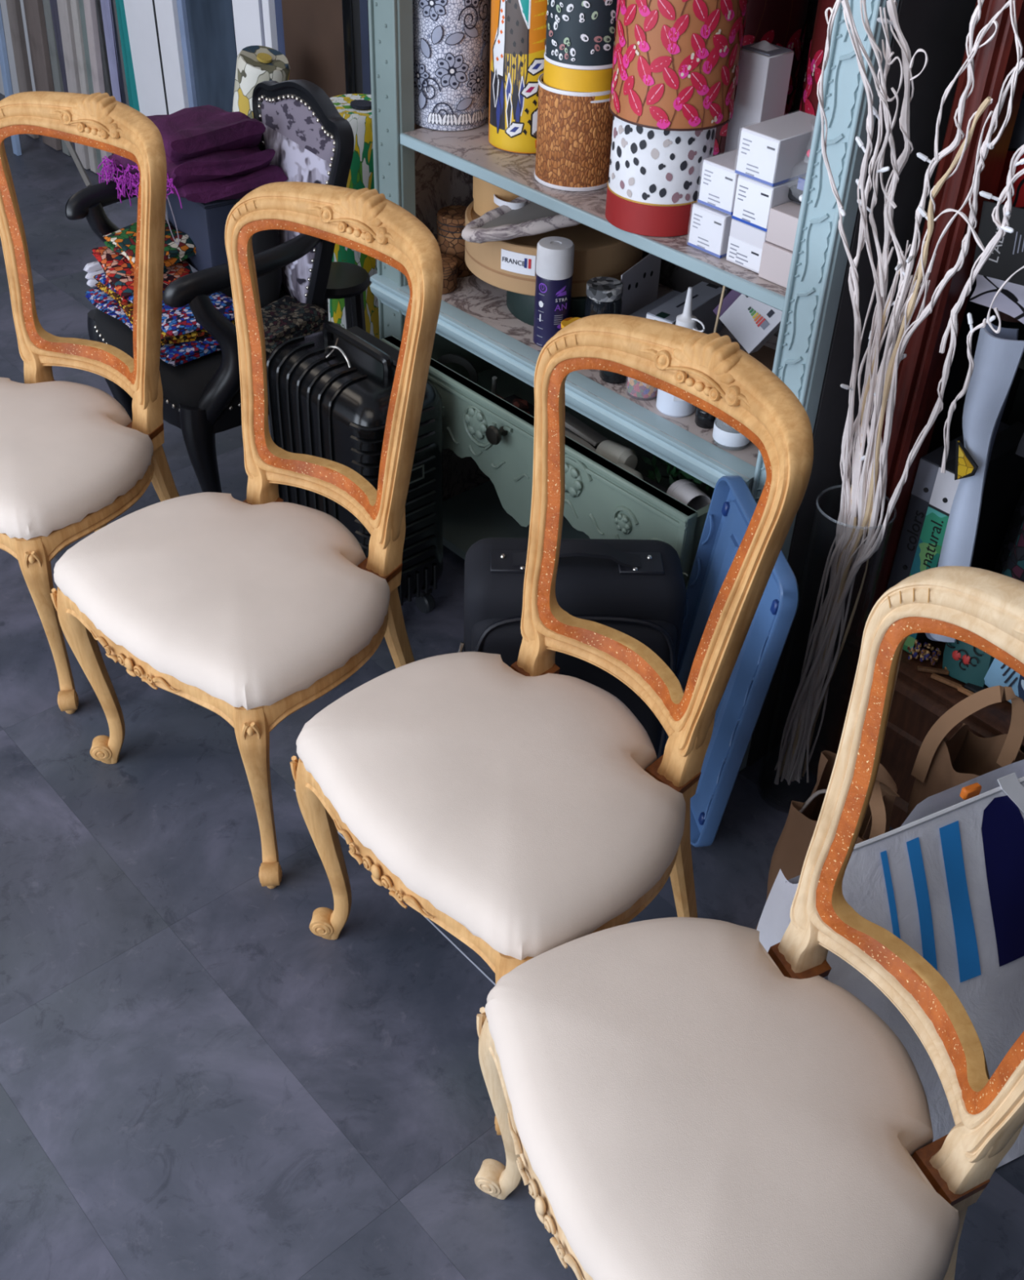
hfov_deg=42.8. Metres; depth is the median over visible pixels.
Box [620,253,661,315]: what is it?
card
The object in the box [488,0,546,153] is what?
lampshade
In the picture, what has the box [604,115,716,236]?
lampshade
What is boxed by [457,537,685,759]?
suitcase
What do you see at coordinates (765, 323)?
print
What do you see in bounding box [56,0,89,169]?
plank
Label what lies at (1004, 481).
binder
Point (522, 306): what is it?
drum
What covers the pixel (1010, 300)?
cloth piece
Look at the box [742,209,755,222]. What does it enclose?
print
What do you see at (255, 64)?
roll
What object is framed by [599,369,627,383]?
jar
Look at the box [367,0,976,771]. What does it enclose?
shelf unit
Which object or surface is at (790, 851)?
paper bag
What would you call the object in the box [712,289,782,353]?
box
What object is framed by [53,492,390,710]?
seat cushion
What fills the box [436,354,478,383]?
handle
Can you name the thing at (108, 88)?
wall
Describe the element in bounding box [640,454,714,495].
garland
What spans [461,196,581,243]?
fabric
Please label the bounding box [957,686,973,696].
stick
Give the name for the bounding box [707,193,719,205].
print
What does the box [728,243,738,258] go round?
print
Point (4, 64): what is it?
pole
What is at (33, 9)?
plank
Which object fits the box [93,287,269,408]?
seat cushion
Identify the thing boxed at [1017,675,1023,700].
print
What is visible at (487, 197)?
drum
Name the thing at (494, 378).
pen
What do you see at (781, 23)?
lampshade
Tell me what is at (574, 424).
board offcut
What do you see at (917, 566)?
print
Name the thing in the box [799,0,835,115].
lampshade
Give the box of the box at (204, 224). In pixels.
[165,189,236,271]
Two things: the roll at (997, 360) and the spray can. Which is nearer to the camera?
the roll at (997, 360)
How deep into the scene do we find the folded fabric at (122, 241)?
2.79 m
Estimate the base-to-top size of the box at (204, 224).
0.174 m
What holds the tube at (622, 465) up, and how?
on the box at (646, 479)
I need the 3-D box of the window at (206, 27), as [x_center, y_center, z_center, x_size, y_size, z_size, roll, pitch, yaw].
[-0.891,-2.193,3.649,0.050,2.145,0.353,-28,48,-32]
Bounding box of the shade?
[545,0,617,70]
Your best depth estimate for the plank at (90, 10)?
4.36 m
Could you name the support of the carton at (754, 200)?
on the carton at (745, 242)
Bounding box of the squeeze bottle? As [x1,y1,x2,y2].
[655,286,705,417]
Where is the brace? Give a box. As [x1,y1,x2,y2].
[63,140,92,186]
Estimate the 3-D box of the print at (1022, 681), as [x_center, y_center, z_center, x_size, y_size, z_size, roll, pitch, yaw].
[0.797,0.073,2.024,0.025,0.017,0.001,39,45,26]
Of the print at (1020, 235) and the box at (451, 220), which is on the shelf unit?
the box at (451, 220)
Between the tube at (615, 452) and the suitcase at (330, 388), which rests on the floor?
the suitcase at (330, 388)
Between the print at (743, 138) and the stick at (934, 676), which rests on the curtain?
the stick at (934, 676)
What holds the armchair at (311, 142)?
on the floor
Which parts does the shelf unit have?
post, panel, knob, drawer, moulding, drawer, panel, post, panel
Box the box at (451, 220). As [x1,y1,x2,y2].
[436,205,473,277]
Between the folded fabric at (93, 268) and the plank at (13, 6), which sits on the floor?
the plank at (13, 6)
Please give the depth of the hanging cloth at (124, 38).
4.32 m
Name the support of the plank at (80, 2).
on the floor
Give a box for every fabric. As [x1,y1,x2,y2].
[83,261,104,287]
[84,287,221,366]
[91,246,191,302]
[93,273,235,345]
[95,271,235,336]
[102,219,195,268]
[235,295,328,353]
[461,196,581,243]
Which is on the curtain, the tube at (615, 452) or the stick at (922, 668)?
the stick at (922, 668)
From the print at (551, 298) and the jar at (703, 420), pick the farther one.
the print at (551, 298)
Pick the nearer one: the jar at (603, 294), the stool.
the jar at (603, 294)
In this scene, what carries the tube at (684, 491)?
on the box at (646, 479)
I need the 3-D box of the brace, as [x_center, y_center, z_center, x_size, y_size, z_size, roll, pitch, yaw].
[-1.520,-1.692,4.514,0.022,0.204,0.220,-26,46,-30]
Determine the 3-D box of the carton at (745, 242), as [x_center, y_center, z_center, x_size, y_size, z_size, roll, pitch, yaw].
[0.382,-0.601,1.958,0.101,0.064,0.066,-28,48,-32]
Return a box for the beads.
[906,639,946,669]
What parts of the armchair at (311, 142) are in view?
arm, leg, seat rail, leg, arm, backrest frame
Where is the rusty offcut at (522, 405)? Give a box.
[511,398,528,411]
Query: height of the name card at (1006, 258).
0.110 m
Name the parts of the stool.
leg, leg, seat, leg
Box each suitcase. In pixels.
[266,320,442,613]
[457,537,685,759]
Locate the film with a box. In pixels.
[100,0,125,176]
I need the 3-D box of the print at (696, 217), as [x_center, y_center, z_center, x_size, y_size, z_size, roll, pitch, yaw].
[0.281,-0.634,1.979,0.001,0.020,0.016,-28,48,-32]
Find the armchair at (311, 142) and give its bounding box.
[64,79,354,493]
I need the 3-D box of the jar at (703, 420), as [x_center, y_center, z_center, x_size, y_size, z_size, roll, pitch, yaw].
[0.324,-0.377,2.165,0.039,0.042,0.039,-28,48,-32]
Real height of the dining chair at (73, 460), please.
0.972 m
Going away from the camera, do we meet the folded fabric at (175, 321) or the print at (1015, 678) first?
the print at (1015, 678)
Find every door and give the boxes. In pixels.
[123,0,189,115]
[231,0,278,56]
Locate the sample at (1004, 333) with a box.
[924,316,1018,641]
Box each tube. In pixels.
[595,440,637,469]
[614,462,643,479]
[666,479,711,511]
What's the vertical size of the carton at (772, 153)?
0.065 m
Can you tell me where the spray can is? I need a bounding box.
[533,236,573,346]
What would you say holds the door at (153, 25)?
in the wall
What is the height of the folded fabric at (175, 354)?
0.032 m
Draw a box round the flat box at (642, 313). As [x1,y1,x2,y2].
[629,289,681,318]
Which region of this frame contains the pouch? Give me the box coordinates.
[942,639,994,687]
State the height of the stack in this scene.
0.060 m
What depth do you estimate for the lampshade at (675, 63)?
1.88 m
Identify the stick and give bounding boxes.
[916,666,948,675]
[930,673,961,688]
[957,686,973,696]
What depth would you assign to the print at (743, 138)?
1.85 m
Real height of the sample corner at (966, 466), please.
0.060 m
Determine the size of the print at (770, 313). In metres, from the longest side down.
0.012 x 0.008 x 0.001 m
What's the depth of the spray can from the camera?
2.31 m
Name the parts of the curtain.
moulding, post, panel, panel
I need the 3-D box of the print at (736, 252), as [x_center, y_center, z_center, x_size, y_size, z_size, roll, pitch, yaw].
[0.342,-0.567,1.945,0.001,0.014,0.023,-28,47,-32]
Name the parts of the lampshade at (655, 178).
trim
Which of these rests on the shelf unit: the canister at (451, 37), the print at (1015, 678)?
the canister at (451, 37)
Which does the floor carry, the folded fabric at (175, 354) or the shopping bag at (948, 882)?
the shopping bag at (948, 882)
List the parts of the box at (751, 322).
edge panel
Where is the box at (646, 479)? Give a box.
[640,473,667,493]
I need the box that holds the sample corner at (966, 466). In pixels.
[954,440,977,479]
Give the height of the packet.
0.138 m
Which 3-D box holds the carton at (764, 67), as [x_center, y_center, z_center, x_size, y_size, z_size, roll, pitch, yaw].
[0.380,-0.801,2.049,0.060,0.261,0.062,-28,48,-32]
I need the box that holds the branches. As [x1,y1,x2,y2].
[773,0,1023,785]
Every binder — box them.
[885,421,1009,591]
[902,421,1023,654]
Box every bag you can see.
[755,750,899,929]
[756,759,1023,1168]
[787,177,804,204]
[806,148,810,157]
[906,685,1023,817]
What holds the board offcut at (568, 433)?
on the box at (646, 479)
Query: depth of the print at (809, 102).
1.99 m
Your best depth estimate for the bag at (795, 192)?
1.86 m
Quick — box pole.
[0,4,22,155]
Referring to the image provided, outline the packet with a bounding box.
[983,657,1023,702]
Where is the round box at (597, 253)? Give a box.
[464,200,642,297]
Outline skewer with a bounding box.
[713,285,725,333]
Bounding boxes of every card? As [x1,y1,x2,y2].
[500,248,535,275]
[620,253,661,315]
[972,200,1023,285]
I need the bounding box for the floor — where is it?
[0,93,1023,1279]
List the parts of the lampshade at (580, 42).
trim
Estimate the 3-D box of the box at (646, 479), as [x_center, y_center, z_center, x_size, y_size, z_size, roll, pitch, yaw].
[0.244,-0.225,2.311,0.075,0.075,0.260,-28,48,-32]
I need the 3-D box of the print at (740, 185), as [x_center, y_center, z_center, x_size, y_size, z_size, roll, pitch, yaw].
[0.335,-0.647,1.894,0.001,0.020,0.016,-28,48,-32]
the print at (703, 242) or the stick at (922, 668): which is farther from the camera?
the stick at (922, 668)
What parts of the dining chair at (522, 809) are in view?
leg, seat rail, leg, backrest frame, leg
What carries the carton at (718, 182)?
on the carton at (709, 227)
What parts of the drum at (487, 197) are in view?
strap handle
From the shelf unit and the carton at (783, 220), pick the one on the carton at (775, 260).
the carton at (783, 220)
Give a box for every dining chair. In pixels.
[0,91,179,714]
[49,182,443,888]
[289,314,813,1135]
[474,565,1023,1279]
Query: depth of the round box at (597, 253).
2.39 m
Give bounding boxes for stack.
[744,345,775,371]
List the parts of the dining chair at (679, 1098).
leg, seat rail, backrest frame, leg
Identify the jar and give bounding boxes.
[560,317,580,328]
[583,276,622,316]
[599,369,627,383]
[626,377,657,398]
[694,407,716,428]
[712,417,750,448]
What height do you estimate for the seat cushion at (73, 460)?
0.092 m
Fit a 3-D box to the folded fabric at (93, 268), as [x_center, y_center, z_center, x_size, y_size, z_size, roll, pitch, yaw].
[-0.853,-0.831,2.905,0.198,0.061,0.031,-23,45,-28]
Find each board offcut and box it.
[564,411,608,446]
[564,426,595,452]
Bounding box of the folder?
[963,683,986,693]
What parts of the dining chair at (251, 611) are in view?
leg, seat rail, leg, backrest frame, leg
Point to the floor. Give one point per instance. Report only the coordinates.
(197, 1082)
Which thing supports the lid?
on the floor
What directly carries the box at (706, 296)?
on the shelf unit
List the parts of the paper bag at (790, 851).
handle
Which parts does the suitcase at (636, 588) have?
zip pull, handle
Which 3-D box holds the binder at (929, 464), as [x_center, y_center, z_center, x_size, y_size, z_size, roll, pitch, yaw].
[0.711,-0.180,2.158,0.203,0.335,0.040,-28,48,-32]
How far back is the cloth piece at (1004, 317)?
1.96 m
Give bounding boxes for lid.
[664,475,798,847]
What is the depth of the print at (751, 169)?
1.86 m
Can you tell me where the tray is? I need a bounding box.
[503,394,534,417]
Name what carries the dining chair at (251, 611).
on the floor
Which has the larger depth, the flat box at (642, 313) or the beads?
the flat box at (642, 313)
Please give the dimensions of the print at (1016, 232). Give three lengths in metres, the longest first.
0.030 x 0.002 x 0.001 m
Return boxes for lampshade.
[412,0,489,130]
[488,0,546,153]
[533,72,613,191]
[542,0,617,102]
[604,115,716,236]
[608,0,748,131]
[712,0,809,156]
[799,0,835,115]
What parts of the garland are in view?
cord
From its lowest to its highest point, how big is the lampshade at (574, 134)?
0.158 m
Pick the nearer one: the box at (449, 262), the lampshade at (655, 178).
the lampshade at (655, 178)
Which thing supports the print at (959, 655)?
attached to the pouch
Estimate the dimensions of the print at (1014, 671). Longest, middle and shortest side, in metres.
0.030 x 0.007 x 0.001 m
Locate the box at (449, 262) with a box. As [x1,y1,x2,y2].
[440,253,457,294]
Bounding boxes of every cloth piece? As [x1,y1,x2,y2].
[968,274,1023,324]
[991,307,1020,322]
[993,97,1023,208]
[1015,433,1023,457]
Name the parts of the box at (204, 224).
lid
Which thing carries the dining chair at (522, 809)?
on the floor
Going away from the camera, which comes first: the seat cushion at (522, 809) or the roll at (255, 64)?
the seat cushion at (522, 809)
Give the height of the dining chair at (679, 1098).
0.972 m
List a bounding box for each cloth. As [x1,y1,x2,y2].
[48,0,75,151]
[97,104,287,244]
[115,0,139,111]
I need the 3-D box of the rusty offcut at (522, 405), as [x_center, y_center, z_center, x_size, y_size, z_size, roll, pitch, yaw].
[0.016,-0.448,2.491,0.032,0.025,0.024,-4,39,-8]
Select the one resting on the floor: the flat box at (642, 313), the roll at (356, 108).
the roll at (356, 108)
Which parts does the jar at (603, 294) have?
glass, lid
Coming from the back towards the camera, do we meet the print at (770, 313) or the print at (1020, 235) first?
the print at (770, 313)
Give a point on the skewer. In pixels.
(723, 286)
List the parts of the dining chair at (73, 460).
leg, seat rail, backrest frame, leg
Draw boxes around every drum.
[472,176,526,216]
[506,290,586,325]
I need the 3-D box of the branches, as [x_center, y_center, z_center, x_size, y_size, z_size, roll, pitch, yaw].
[0.461,-0.182,1.803,0.250,1.362,0.351,-4,39,-8]
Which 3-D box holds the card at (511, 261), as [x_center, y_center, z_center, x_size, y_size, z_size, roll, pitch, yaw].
[0.010,-0.681,2.361,0.068,0.038,0.006,17,41,18]
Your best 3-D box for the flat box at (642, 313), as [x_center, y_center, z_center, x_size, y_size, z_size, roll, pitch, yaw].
[0.269,-0.595,2.426,0.042,0.050,0.170,28,45,28]
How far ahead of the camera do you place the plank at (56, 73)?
4.62 m
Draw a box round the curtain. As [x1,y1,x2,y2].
[796,0,1023,829]
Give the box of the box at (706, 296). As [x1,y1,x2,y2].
[645,281,727,333]
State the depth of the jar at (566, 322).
2.33 m
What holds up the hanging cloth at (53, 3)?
hanging from the wall
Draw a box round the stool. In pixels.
[322,262,371,331]
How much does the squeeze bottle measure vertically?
0.218 m
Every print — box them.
[536,283,566,345]
[544,0,617,61]
[692,213,702,228]
[697,236,709,248]
[702,168,712,184]
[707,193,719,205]
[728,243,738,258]
[734,252,747,264]
[737,185,747,200]
[741,137,751,154]
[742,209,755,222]
[745,163,759,176]
[760,320,768,329]
[766,309,773,318]
[799,1,823,115]
[902,506,948,653]
[945,639,984,670]
[1002,666,1010,675]
[1004,670,1015,683]
[1008,677,1017,686]
[1012,231,1017,254]
[1017,235,1021,253]
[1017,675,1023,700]
[1021,679,1023,688]
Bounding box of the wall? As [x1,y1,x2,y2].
[0,0,370,154]
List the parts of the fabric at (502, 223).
panel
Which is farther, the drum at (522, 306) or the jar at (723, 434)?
the drum at (522, 306)
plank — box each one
[5,0,39,138]
[22,0,62,150]
[42,0,71,155]
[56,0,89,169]
[70,0,98,173]
[78,0,102,174]
[83,0,114,181]
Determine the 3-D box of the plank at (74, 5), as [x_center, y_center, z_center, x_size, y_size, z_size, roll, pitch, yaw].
[-1.428,-2.486,4.108,0.126,1.998,0.042,-28,48,-32]
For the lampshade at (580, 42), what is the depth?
2.05 m
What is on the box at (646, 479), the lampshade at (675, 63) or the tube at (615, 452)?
the tube at (615, 452)
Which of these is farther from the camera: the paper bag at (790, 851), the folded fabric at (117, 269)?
the folded fabric at (117, 269)
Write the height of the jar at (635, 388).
0.112 m
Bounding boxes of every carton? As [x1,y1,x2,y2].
[687,202,732,257]
[697,149,738,215]
[724,40,793,153]
[725,218,767,273]
[731,174,805,231]
[734,111,816,186]
[758,241,792,288]
[765,200,800,251]
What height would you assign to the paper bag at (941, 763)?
0.481 m
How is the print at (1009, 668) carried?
attached to the packet
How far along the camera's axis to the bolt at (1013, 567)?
2.03 m
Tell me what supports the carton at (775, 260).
on the shelf unit
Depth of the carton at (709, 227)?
1.97 m
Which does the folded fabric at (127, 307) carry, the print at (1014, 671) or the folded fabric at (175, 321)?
the folded fabric at (175, 321)
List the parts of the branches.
bulb, bulb, bulb, bulb, bulb, bulb, bulb, bulb, bulb, bulb, bulb, bulb, bulb, bulb, bulb, bulb, bulb, bulb, bulb, bulb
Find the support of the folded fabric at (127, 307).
on the folded fabric at (175, 354)
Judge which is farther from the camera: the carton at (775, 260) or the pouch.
the pouch
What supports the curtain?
on the floor
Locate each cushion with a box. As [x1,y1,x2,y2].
[0,377,153,540]
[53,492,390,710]
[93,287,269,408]
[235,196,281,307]
[296,651,685,959]
[484,916,959,1279]
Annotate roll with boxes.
[231,45,289,118]
[327,93,379,339]
[929,327,1023,642]
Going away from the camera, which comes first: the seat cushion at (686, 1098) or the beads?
the seat cushion at (686, 1098)
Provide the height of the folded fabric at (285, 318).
0.060 m
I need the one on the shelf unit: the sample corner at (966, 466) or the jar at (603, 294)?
the jar at (603, 294)
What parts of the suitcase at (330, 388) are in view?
handle, badge frame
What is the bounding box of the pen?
[491,376,497,394]
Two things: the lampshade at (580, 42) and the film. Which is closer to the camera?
the lampshade at (580, 42)

